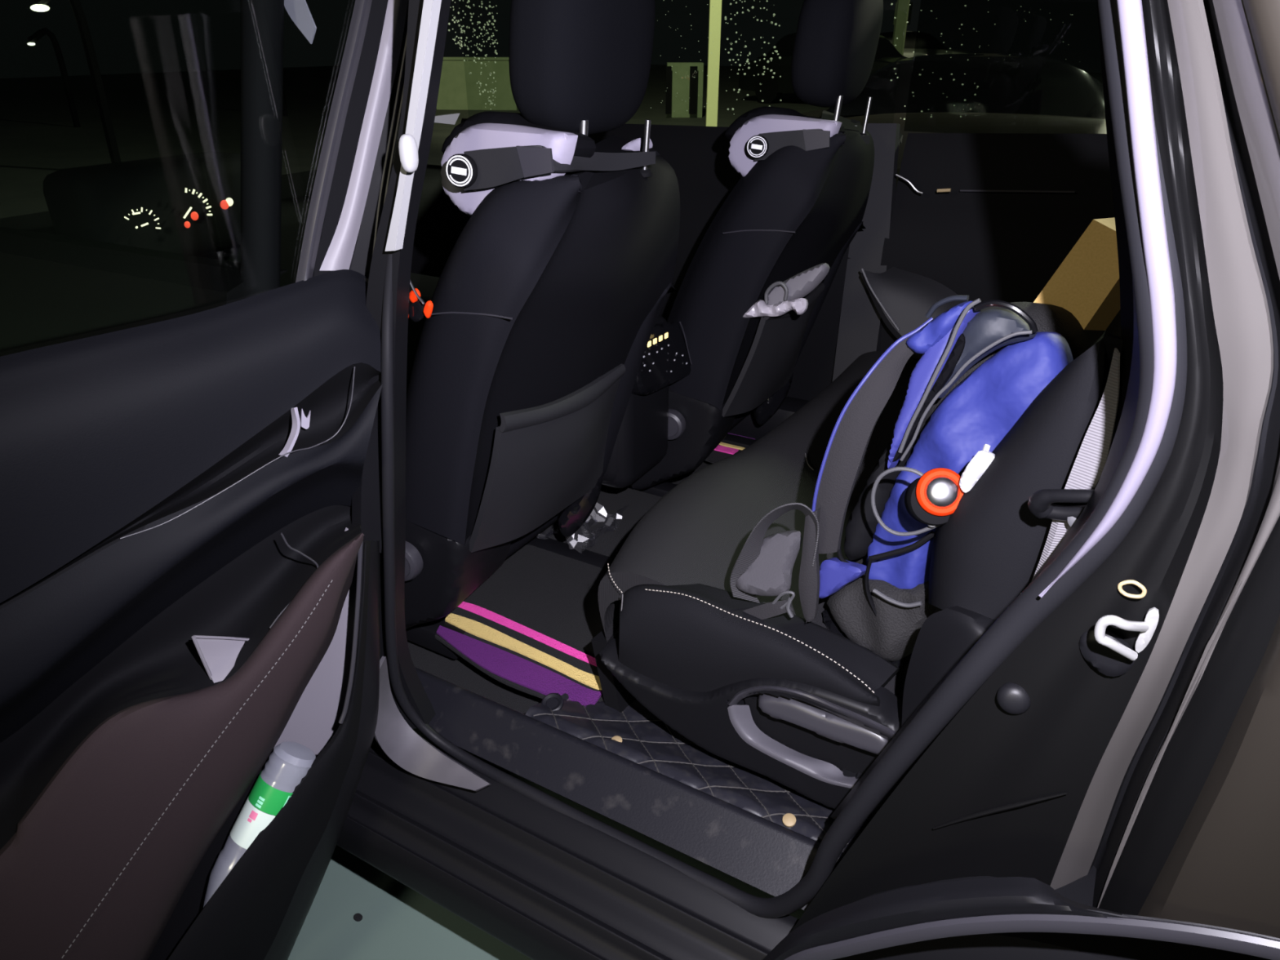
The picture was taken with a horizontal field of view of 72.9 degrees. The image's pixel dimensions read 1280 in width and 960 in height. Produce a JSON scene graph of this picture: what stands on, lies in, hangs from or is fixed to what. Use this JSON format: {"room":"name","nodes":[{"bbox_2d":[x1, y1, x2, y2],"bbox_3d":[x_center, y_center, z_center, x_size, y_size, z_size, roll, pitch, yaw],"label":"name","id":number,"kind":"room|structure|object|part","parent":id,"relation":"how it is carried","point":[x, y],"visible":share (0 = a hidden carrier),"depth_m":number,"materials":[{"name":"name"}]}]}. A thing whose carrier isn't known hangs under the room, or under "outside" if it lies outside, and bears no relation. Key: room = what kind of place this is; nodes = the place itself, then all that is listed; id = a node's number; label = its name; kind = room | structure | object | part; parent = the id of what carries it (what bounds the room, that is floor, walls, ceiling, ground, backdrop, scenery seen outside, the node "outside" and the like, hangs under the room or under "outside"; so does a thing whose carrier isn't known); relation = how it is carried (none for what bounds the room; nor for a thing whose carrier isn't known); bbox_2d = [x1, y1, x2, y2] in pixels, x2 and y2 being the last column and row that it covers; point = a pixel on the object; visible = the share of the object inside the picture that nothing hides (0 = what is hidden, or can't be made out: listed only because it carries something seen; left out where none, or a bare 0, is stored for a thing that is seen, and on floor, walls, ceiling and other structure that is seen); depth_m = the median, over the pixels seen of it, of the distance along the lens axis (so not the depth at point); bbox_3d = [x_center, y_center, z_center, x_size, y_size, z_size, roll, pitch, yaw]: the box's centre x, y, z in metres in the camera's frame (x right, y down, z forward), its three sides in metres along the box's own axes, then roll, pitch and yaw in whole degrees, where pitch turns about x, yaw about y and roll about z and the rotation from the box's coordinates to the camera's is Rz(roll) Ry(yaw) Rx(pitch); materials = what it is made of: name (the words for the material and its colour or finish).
{"room":"vehicle interior","nodes":[
{"label":"vehicle interior","id":0,"kind":"room"},
{"bbox_2d":[287,728,804,959],"bbox_3d":[4.696,-3.117,9.244,60.000,0.100,60.000,15,31,26],"label":"ground","id":1,"kind":"structure","parent":0,"point":[397,922],"depth_m":1.56,"materials":[{"name":"paint"}]},
{"bbox_2d":[353,913,362,921],"bbox_3d":[-0.508,0.788,1.562,0.018,0.010,0.014,15,31,26],"label":"pebble","id":2,"kind":"object","parent":1,"relation":"on","point":[357,917],"visible":1,"depth_m":1.56,"materials":[{"name":"black stone"}]},
{"bbox_2d":[0,0,1279,959],"bbox_3d":[-0.179,0.065,1.609,4.201,2.153,2.497,15,31,26],"label":"car","id":3,"kind":"object","parent":1,"relation":"on","point":[202,460],"visible":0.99,"depth_m":0.98,"materials":[{"name":"plastic"}]},
{"bbox_3d":[-0.960,-0.006,1.478,1.130,0.824,0.120,15,31,26],"label":"door","id":4,"kind":"part","parent":3,"relation":"part of","materials":[{"name":"black paint"}]},
{"bbox_3d":[-0.556,-0.028,0.931,0.653,0.289,0.060,-24,36,-39],"label":"panel","id":5,"kind":"part","parent":3,"relation":"part of","materials":[{"name":"black plastic"}]},
{"bbox_3d":[-0.592,0.147,0.975,0.698,0.375,0.100,-24,36,-38],"label":"armrest","id":6,"kind":"part","parent":3,"relation":"part of","materials":[{"name":"black plastic"}]},
{"bbox_2d":[191,635,248,683],"bbox_3d":[-0.509,0.210,1.085,0.085,0.083,0.035,-24,35,-38],"label":"cup","id":7,"kind":"object","parent":3,"relation":"on","point":[221,657],"depth_m":1.08,"materials":[{"name":"plastic"}]},
{"bbox_2d":[0,113,471,287],"bbox_3d":[-0.969,-0.665,2.275,0.595,0.514,1.400,15,31,26],"label":"dashboard","id":8,"kind":"object","parent":3,"relation":"attached to","point":[189,204],"visible":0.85,"depth_m":1.85,"materials":[{"name":"black plastic"}]},
{"bbox_2d":[43,151,240,256],"bbox_3d":[-1.026,-0.584,1.873,0.160,0.200,0.420,15,31,26],"label":"hood","id":9,"kind":"object","parent":8,"relation":"attached to","point":[89,202],"depth_m":1.78,"materials":[{"name":"black"}]},
{"bbox_2d":[184,221,190,227],"bbox_3d":[-0.948,-0.535,1.815,0.004,0.014,0.014,15,31,26],"label":"warning light","id":10,"kind":"object","parent":8,"relation":"attached to","point":[187,224],"depth_m":1.81,"materials":[{"name":"red plastic"}]},
{"bbox_2d":[191,211,198,220],"bbox_3d":[-0.938,-0.556,1.825,0.004,0.018,0.018,15,31,26],"label":"warning light","id":11,"kind":"object","parent":8,"relation":"attached to","point":[194,215],"depth_m":1.82,"materials":[{"name":"red plastic"}]},
{"bbox_2d":[220,200,228,209],"bbox_3d":[-0.900,-0.596,1.877,0.004,0.020,0.022,15,31,26],"label":"warning light","id":12,"kind":"object","parent":8,"relation":"attached to","point":[224,203],"depth_m":1.88,"materials":[{"name":"red plastic"}]},
{"bbox_2d":[226,197,233,206],"bbox_3d":[-0.893,-0.605,1.885,0.004,0.018,0.020,15,31,26],"label":"indicator light","id":13,"kind":"object","parent":8,"relation":"attached to","point":[229,202],"depth_m":1.88,"materials":[{"name":"beige plastic"}]},
{"bbox_3d":[-0.531,-0.961,2.317,0.010,0.027,0.144,15,31,26],"label":"dash edge trim","id":14,"kind":"part","parent":8,"relation":"part of","materials":[{"name":"grey plastic"}]},
{"bbox_2d":[202,741,315,909],"bbox_3d":[-0.526,0.491,1.178,0.063,0.240,0.208,24,36,38],"label":"water bottle","id":15,"kind":"object","parent":3,"relation":"in","point":[289,762],"visible":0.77,"depth_m":1.15,"materials":[{"name":"clear plastic"}]},
{"bbox_2d":[255,795,291,808],"bbox_3d":[-0.485,0.436,1.159,0.052,0.034,0.014,-8,28,-15],"label":"print","id":16,"kind":"object","parent":15,"relation":"on","point":[261,802],"depth_m":1.15,"materials":[{"name":"green paper"}]},
{"bbox_3d":[-0.409,-0.064,1.037,0.022,0.059,0.062,8,28,15],"label":"door handle","id":17,"kind":"part","parent":3,"relation":"part of","materials":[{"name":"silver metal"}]},
{"bbox_2d":[284,0,316,44],"bbox_3d":[-0.383,-0.525,0.967,0.053,0.069,0.002,15,31,26],"label":"strap","id":18,"kind":"object","parent":3,"relation":"hanging from","point":[298,11],"visible":1,"depth_m":0.97,"materials":[{"name":"grey fabric"}]},
{"bbox_3d":[-0.325,-0.418,1.028,0.170,0.324,0.012,-24,36,-38],"label":"frame trim","id":19,"kind":"part","parent":3,"relation":"part of","materials":[{"name":"grey plastic"}]},
{"bbox_3d":[-0.308,-0.424,1.059,0.158,0.342,0.014,-24,36,-38],"label":"frame","id":20,"kind":"part","parent":3,"relation":"part of","materials":[{"name":"black plastic"}]},
{"bbox_3d":[-0.244,-0.368,0.901,0.117,0.273,0.032,15,31,26],"label":"pillar trim","id":21,"kind":"part","parent":3,"relation":"part of","materials":[{"name":"grey plastic"}]},
{"bbox_2d":[408,280,433,321],"bbox_3d":[-0.284,-0.242,1.107,0.048,0.087,0.014,15,31,26],"label":"charm","id":22,"kind":"object","parent":3,"relation":"hanging from","point":[418,308],"visible":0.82,"depth_m":1.11,"materials":[{"name":"orange plastic"}]},
{"bbox_3d":[-0.288,-0.253,1.097,0.034,0.058,0.003,15,31,26],"label":"cord","id":23,"kind":"part","parent":22,"relation":"part of","materials":[{"name":"silver metal"}]},
{"bbox_2d":[435,542,611,706],"bbox_3d":[-0.199,0.273,1.734,0.399,0.012,0.565,0,27,-1],"label":"floor mat","id":24,"kind":"object","parent":3,"relation":"on","point":[531,626],"visible":0.84,"depth_m":1.70,"materials":[{"name":"multicoloured"}]},
{"bbox_2d":[404,0,679,659],"bbox_3d":[-0.335,-0.251,1.551,0.736,1.193,0.519,15,31,26],"label":"seat","id":25,"kind":"object","parent":3,"relation":"attached to","point":[548,302],"visible":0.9,"depth_m":1.32,"materials":[{"name":"black fabric"}]},
{"bbox_3d":[-0.408,0.140,1.484,0.072,0.073,0.026,10,29,19],"label":"recliner knob","id":26,"kind":"part","parent":25,"relation":"part of","materials":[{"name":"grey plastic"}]},
{"bbox_3d":[-0.518,0.275,1.778,0.400,0.050,0.050,15,31,26],"label":"seat rail","id":27,"kind":"part","parent":25,"relation":"part of","materials":[{"name":"black plastic"}]},
{"bbox_3d":[-0.368,0.147,1.602,0.235,0.306,0.180,12,30,21],"label":"seat","id":28,"kind":"part","parent":25,"relation":"part of","materials":[{"name":"black plastic"}]},
{"bbox_3d":[-0.277,-0.166,1.391,0.455,0.645,0.194,15,31,26],"label":"backrest","id":29,"kind":"part","parent":25,"relation":"part of","materials":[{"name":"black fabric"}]},
{"bbox_2d":[506,513,558,558],"bbox_3d":[-0.443,0.038,1.802,0.460,0.180,0.460,15,31,26],"label":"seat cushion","id":30,"kind":"object","parent":25,"relation":"on","point":[516,544],"depth_m":1.76,"materials":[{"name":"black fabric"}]},
{"bbox_2d":[440,111,655,216],"bbox_3d":[-0.141,-0.478,1.297,0.261,0.144,0.374,15,31,26],"label":"hanger","id":31,"kind":"object","parent":25,"relation":"on","point":[488,150],"visible":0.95,"depth_m":1.17,"materials":[{"name":"grey plastic"}]},
{"bbox_3d":[-0.234,0.160,2.002,0.550,0.050,0.050,15,31,26],"label":"seat rail","id":32,"kind":"part","parent":25,"relation":"part of","materials":[{"name":"black plastic"}]},
{"bbox_3d":[-0.145,-0.204,1.484,0.313,0.682,0.453,15,31,26],"label":"panel","id":33,"kind":"part","parent":25,"relation":"part of","materials":[{"name":"black fabric"}]},
{"bbox_3d":[-0.081,-0.462,1.224,0.020,0.088,0.012,15,31,26],"label":"headrest post","id":34,"kind":"part","parent":25,"relation":"part of","materials":[{"name":"silver metal"}]},
{"bbox_3d":[-0.041,-0.480,1.343,0.034,0.033,0.343,10,29,18],"label":"backrest","id":35,"kind":"part","parent":25,"relation":"part of","materials":[{"name":"black fabric"}]},
{"bbox_3d":[0.009,-0.509,1.336,0.016,0.086,0.009,15,31,26],"label":"headrest post","id":36,"kind":"part","parent":25,"relation":"part of","materials":[{"name":"silver metal"}]},
{"bbox_2d":[406,272,692,488],"bbox_3d":[-0.297,-0.258,2.069,0.839,0.360,0.272,15,31,26],"label":"console","id":37,"kind":"object","parent":3,"relation":"attached to","point":[641,443],"visible":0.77,"depth_m":1.88,"materials":[{"name":"black plastic"}]},
{"bbox_3d":[0.043,-0.266,1.858,0.056,0.147,0.250,15,31,26],"label":"climate panel","id":38,"kind":"part","parent":37,"relation":"part of","materials":[{"name":"black plastic"}]},
{"bbox_3d":[0.099,-0.296,1.880,0.003,0.113,0.062,15,31,26],"label":"panel trim","id":39,"kind":"part","parent":37,"relation":"part of","materials":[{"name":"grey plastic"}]},
{"bbox_3d":[-0.078,0.456,1.333,1.080,0.068,0.088,15,31,26],"label":"scuff plate","id":40,"kind":"part","parent":3,"relation":"part of","materials":[{"name":"plastic"}]},
{"bbox_3d":[0.018,-0.678,2.611,1.410,0.750,0.135,15,31,26],"label":"door","id":41,"kind":"part","parent":3,"relation":"part of","materials":[{"name":"black"}]},
{"bbox_2d":[524,693,878,853],"bbox_3d":[0.172,0.374,1.498,0.552,0.088,0.500,15,31,26],"label":"liner","id":42,"kind":"object","parent":3,"relation":"in","point":[635,734],"visible":0.32,"depth_m":1.35,"materials":[{"name":"grey leather"}]},
{"bbox_2d":[705,432,755,463],"bbox_3d":[0.292,-0.108,2.513,0.249,0.012,0.305,15,31,26],"label":"floor mat","id":43,"kind":"object","parent":3,"relation":"on","point":[723,451],"visible":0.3,"depth_m":2.45,"materials":[{"name":"pink"}]},
{"bbox_2d":[625,0,883,497],"bbox_3d":[0.142,-0.518,2.078,0.736,1.193,0.519,15,31,26],"label":"seat","id":44,"kind":"object","parent":3,"relation":"attached to","point":[797,210],"visible":0.83,"depth_m":1.83,"materials":[{"name":"black fabric"}]},
{"bbox_3d":[-0.040,0.008,2.304,0.400,0.050,0.050,15,31,26],"label":"seat rail","id":45,"kind":"part","parent":44,"relation":"part of","materials":[{"name":"black plastic"}]},
{"bbox_3d":[0.069,-0.127,2.010,0.072,0.073,0.026,10,29,19],"label":"recliner knob","id":46,"kind":"part","parent":44,"relation":"part of","materials":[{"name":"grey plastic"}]},
{"bbox_3d":[0.110,-0.120,2.129,0.235,0.306,0.180,12,30,21],"label":"seat","id":47,"kind":"part","parent":44,"relation":"part of","materials":[{"name":"black plastic"}]},
{"bbox_3d":[0.243,-0.107,2.528,0.550,0.050,0.050,15,31,26],"label":"seat rail","id":48,"kind":"part","parent":44,"relation":"part of","materials":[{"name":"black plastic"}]},
{"bbox_2d":[729,409,752,430],"bbox_3d":[0.035,-0.229,2.328,0.460,0.180,0.460,15,31,26],"label":"seat cushion","id":49,"kind":"object","parent":44,"relation":"on","point":[739,417],"depth_m":2.30,"materials":[{"name":"black fabric"}]},
{"bbox_3d":[0.200,-0.433,1.917,0.455,0.645,0.194,15,31,26],"label":"backrest","id":50,"kind":"part","parent":44,"relation":"part of","materials":[{"name":"black fabric"}]},
{"bbox_2d":[742,297,808,317],"bbox_3d":[0.279,-0.356,1.802,0.135,0.057,0.030,13,30,24],"label":"plastic bag","id":51,"kind":"object","parent":44,"relation":"on","point":[760,308],"visible":1,"depth_m":1.79,"materials":[{"name":"grey plastic"}]},
{"bbox_2d":[764,262,830,305],"bbox_3d":[0.325,-0.396,1.806,0.126,0.114,0.061,8,28,15],"label":"shoe","id":52,"kind":"object","parent":44,"relation":"on","point":[798,286],"visible":0.92,"depth_m":1.79,"materials":[{"name":"grey"}]},
{"bbox_3d":[0.283,-0.388,1.799,0.053,0.051,0.008,15,31,26],"label":"ring handle","id":53,"kind":"part","parent":52,"relation":"part of","materials":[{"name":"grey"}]},
{"bbox_2d":[724,106,870,177],"bbox_3d":[0.331,-0.719,1.840,0.261,0.144,0.374,15,31,26],"label":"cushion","id":54,"kind":"object","parent":44,"relation":"on","point":[757,133],"visible":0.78,"depth_m":1.71,"materials":[{"name":"grey plastic"}]},
{"bbox_3d":[0.333,-0.472,2.010,0.313,0.682,0.453,15,31,26],"label":"panel","id":55,"kind":"part","parent":44,"relation":"part of","materials":[{"name":"black fabric"}]},
{"bbox_3d":[0.396,-0.729,1.751,0.020,0.088,0.012,15,31,26],"label":"headrest post","id":56,"kind":"part","parent":44,"relation":"part of","materials":[{"name":"silver metal"}]},
{"bbox_3d":[0.437,-0.748,1.870,0.034,0.033,0.343,10,29,18],"label":"backrest","id":57,"kind":"part","parent":44,"relation":"part of","materials":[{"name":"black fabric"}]},
{"bbox_3d":[0.486,-0.776,1.863,0.016,0.086,0.009,15,31,26],"label":"headrest post","id":58,"kind":"part","parent":44,"relation":"part of","materials":[{"name":"silver metal"}]},
{"bbox_3d":[0.196,-0.217,2.645,2.600,0.160,0.120,15,31,26],"label":"sill","id":59,"kind":"part","parent":3,"relation":"part of","materials":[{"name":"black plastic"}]},
{"bbox_2d":[591,310,1122,813],"bbox_3d":[0.546,-0.080,1.595,0.840,0.808,1.337,15,31,26],"label":"seat","id":60,"kind":"object","parent":3,"relation":"in","point":[806,708],"visible":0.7,"depth_m":1.26,"materials":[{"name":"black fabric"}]},
{"bbox_3d":[0.256,0.101,1.946,0.070,0.164,1.230,15,31,26],"label":"seat","id":61,"kind":"part","parent":60,"relation":"part of","materials":[{"name":"black plastic"}]},
{"bbox_2d":[597,350,917,701],"bbox_3d":[0.457,0.031,1.782,0.570,0.248,1.225,15,31,26],"label":"cushion","id":62,"kind":"object","parent":60,"relation":"on","point":[691,540],"depth_m":1.48,"materials":[{"name":"black fabric"}]},
{"bbox_2d":[618,583,901,706],"bbox_3d":[0.151,0.269,1.322,0.456,0.215,0.129,15,31,26],"label":"cushion","id":63,"kind":"object","parent":60,"relation":"on","point":[680,644],"depth_m":1.26,"materials":[{"name":"black fabric"}]},
{"bbox_3d":[0.203,0.279,1.237,0.602,0.376,0.055,15,31,26],"label":"seat","id":64,"kind":"part","parent":60,"relation":"part of","materials":[{"name":"black plastic"}]},
{"bbox_3d":[0.260,0.339,1.222,0.198,0.046,0.039,15,31,26],"label":"lever","id":65,"kind":"part","parent":60,"relation":"part of","materials":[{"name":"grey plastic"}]},
{"bbox_2d":[729,294,1106,667],"bbox_3d":[0.440,0.024,1.270,0.565,0.657,0.296,-22,34,-36],"label":"backpack","id":66,"kind":"object","parent":60,"relation":"on","point":[981,366],"visible":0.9,"depth_m":1.16,"materials":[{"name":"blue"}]},
{"bbox_3d":[0.298,0.100,1.216,0.049,0.068,0.006,15,31,26],"label":"compression cord","id":67,"kind":"part","parent":66,"relation":"part of","materials":[{"name":"black fabric"}]},
{"bbox_3d":[0.342,0.245,1.307,0.076,0.062,0.143,-24,36,-38],"label":"panel","id":68,"kind":"part","parent":66,"relation":"part of","materials":[{"name":"black fabric"}]},
{"bbox_3d":[0.335,0.164,1.219,0.044,0.115,0.010,15,31,26],"label":"compression cord","id":69,"kind":"part","parent":66,"relation":"part of","materials":[{"name":"black fabric"}]},
{"bbox_3d":[0.354,0.090,1.175,0.082,0.070,0.008,15,31,26],"label":"compression cord","id":70,"kind":"part","parent":66,"relation":"part of","materials":[{"name":"black fabric"}]},
{"bbox_2d":[904,467,964,527],"bbox_3d":[0.362,0.020,1.069,0.064,0.094,0.089,5,28,10],"label":"flashlight","id":71,"kind":"object","parent":66,"relation":"in","point":[931,499],"visible":0.98,"depth_m":1.03,"materials":[{"name":"black"}]},
{"bbox_2d":[871,466,938,536],"bbox_3d":[0.332,0.029,1.073,0.094,0.096,0.005,15,31,26],"label":"cord","id":72,"kind":"object","parent":71,"relation":"attached to","point":[882,474],"visible":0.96,"depth_m":1.08,"materials":[{"name":"grey plastic"}]},
{"bbox_3d":[0.376,-0.120,1.125,0.094,0.228,0.044,0,27,0],"label":"edge panel","id":73,"kind":"part","parent":66,"relation":"part of","materials":[{"name":"blue fabric"}]},
{"bbox_3d":[0.435,-0.011,1.165,0.212,0.395,0.123,15,31,26],"label":"panel","id":74,"kind":"part","parent":66,"relation":"part of","materials":[{"name":"fabric"}]},
{"bbox_2d":[959,444,995,493],"bbox_3d":[0.392,-0.013,1.004,0.033,0.061,0.026,15,31,26],"label":"bottle","id":75,"kind":"object","parent":66,"relation":"attached to","point":[977,466],"visible":0.99,"depth_m":1.00,"materials":[{"name":"white plastic"}]},
{"bbox_3d":[0.430,-0.153,1.081,0.106,0.126,0.049,15,31,26],"label":"grey panel","id":76,"kind":"part","parent":66,"relation":"part of","materials":[{"name":"black fabric"}]},
{"bbox_3d":[0.780,-0.149,1.433,0.322,0.537,1.295,15,31,26],"label":"backrest","id":77,"kind":"part","parent":60,"relation":"part of","materials":[{"name":"black fabric"}]},
{"bbox_2d":[1033,217,1119,330],"bbox_3d":[0.637,-0.275,1.225,0.137,0.196,0.100,15,31,26],"label":"cardboard box","id":78,"kind":"object","parent":60,"relation":"on","point":[1086,284],"visible":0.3,"depth_m":1.18,"materials":[{"name":"brown cardboard"}]},
{"bbox_3d":[0.644,-0.709,2.074,0.071,0.043,0.006,15,31,26],"label":"door handle","id":79,"kind":"part","parent":3,"relation":"part of","materials":[{"name":"silver metal"}]},
{"bbox_3d":[0.710,-0.392,2.144,0.335,0.242,0.121,15,31,26],"label":"armrest","id":80,"kind":"part","parent":3,"relation":"part of","materials":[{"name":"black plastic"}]},
{"bbox_3d":[0.323,0.069,0.844,0.237,0.969,0.105,19,33,32],"label":"wheelhouse trim","id":81,"kind":"part","parent":3,"relation":"part of","materials":[{"name":"black plastic"}]},
{"bbox_3d":[1.094,-0.412,2.049,1.035,0.794,0.135,15,31,26],"label":"door","id":82,"kind":"part","parent":3,"relation":"part of","materials":[{"name":"black plastic"}]},
{"bbox_2d":[1027,347,1119,580],"bbox_3d":[0.418,0.025,0.849,0.069,0.306,0.068,15,31,26],"label":"belt","id":83,"kind":"object","parent":3,"relation":"attached to","point":[1090,462],"visible":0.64,"depth_m":0.84,"materials":[{"name":"grey fabric"}]},
{"bbox_3d":[0.433,-0.163,0.844,0.098,0.609,0.258,10,29,18],"label":"trim","id":84,"kind":"part","parent":3,"relation":"part of","materials":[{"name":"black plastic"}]},
{"bbox_3d":[0.341,-0.101,0.627,0.099,0.456,0.008,15,31,26],"label":"doorway trim","id":85,"kind":"part","parent":3,"relation":"part of","materials":[{"name":"grey"}]},
{"bbox_3d":[0.438,0.080,0.563,0.277,0.715,0.041,15,31,26],"label":"quarter panel","id":86,"kind":"part","parent":3,"relation":"part of","materials":[{"name":"black paint"}]},
{"bbox_2d":[0,64,1102,218],"bbox_3d":[6.366,-9.078,20.676,60.000,0.008,38.000,15,31,26],"label":"car park surface","id":87,"kind":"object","parent":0,"point":[153,115],"visible":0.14,"depth_m":16.30,"materials":[{"name":"grey asphalt"}]},
{"bbox_2d":[27,27,80,127],"bbox_3d":[-9.651,-6.591,14.242,0.508,1.490,0.115,-1,27,-2],"label":"street lamp","id":88,"kind":"object","parent":87,"relation":"on","point":[39,33],"visible":1,"depth_m":14.14,"materials":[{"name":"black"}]},
{"bbox_2d":[30,0,120,163],"bbox_3d":[-6.072,-4.274,9.318,0.548,1.890,0.171,1,27,2],"label":"street lamp","id":89,"kind":"object","parent":87,"relation":"on","point":[41,6],"visible":0.95,"depth_m":9.27,"materials":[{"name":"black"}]},
{"bbox_2d":[436,57,518,110],"bbox_3d":[-3.355,-8.113,17.746,1.696,0.980,0.360,3,27,5],"label":"wall","id":90,"kind":"structure","parent":87,"relation":"on","point":[459,89],"depth_m":17.61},
{"bbox_2d":[665,62,703,117],"bbox_3d":[0.817,-7.237,16.104,0.688,0.930,0.509,0,27,0],"label":"doorway","id":91,"kind":"object","parent":87,"relation":"on","point":[680,80],"visible":1,"depth_m":15.96,"materials":[{"name":"green"}]},
{"bbox_2d":[705,0,721,126],"bbox_3d":[0.926,-5.622,10.718,0.140,3.000,0.120,0,27,0],"label":"post","id":92,"kind":"object","parent":87,"relation":"on","point":[715,6],"visible":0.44,"depth_m":10.86,"materials":[{"name":"beige paint"}]},
{"bbox_2d":[738,32,907,103],"bbox_3d":[4.433,-8.936,18.817,4.460,1.461,1.808,22,35,36],"label":"tree","id":93,"kind":"object","parent":87,"relation":"on","point":[772,89],"visible":0.26,"depth_m":18.96,"materials":[{"name":"green plant"}]},
{"bbox_2d":[892,0,912,55],"bbox_3d":[6.525,-11.059,21.688,0.416,2.600,1.563,6,28,12],"label":"post","id":94,"kind":"object","parent":87,"relation":"on","point":[903,10],"visible":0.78,"depth_m":20.97,"materials":[{"name":"green"}]},
{"bbox_2d":[880,31,973,57],"bbox_3d":[8.830,-13.739,28.121,4.460,1.461,1.808,9,29,18],"label":"parked car","id":95,"kind":"object","parent":87,"relation":"on","point":[922,43],"visible":0.35,"depth_m":27.25,"materials":[{"name":"grey paint"}]},
{"bbox_2d":[801,53,1106,190],"bbox_3d":[3.161,-3.017,7.572,3.836,1.257,1.555,7,28,14],"label":"parked car","id":96,"kind":"object","parent":87,"relation":"on","point":[1015,93],"visible":0.44,"depth_m":6.94,"materials":[{"name":"black paint"}]}
]}

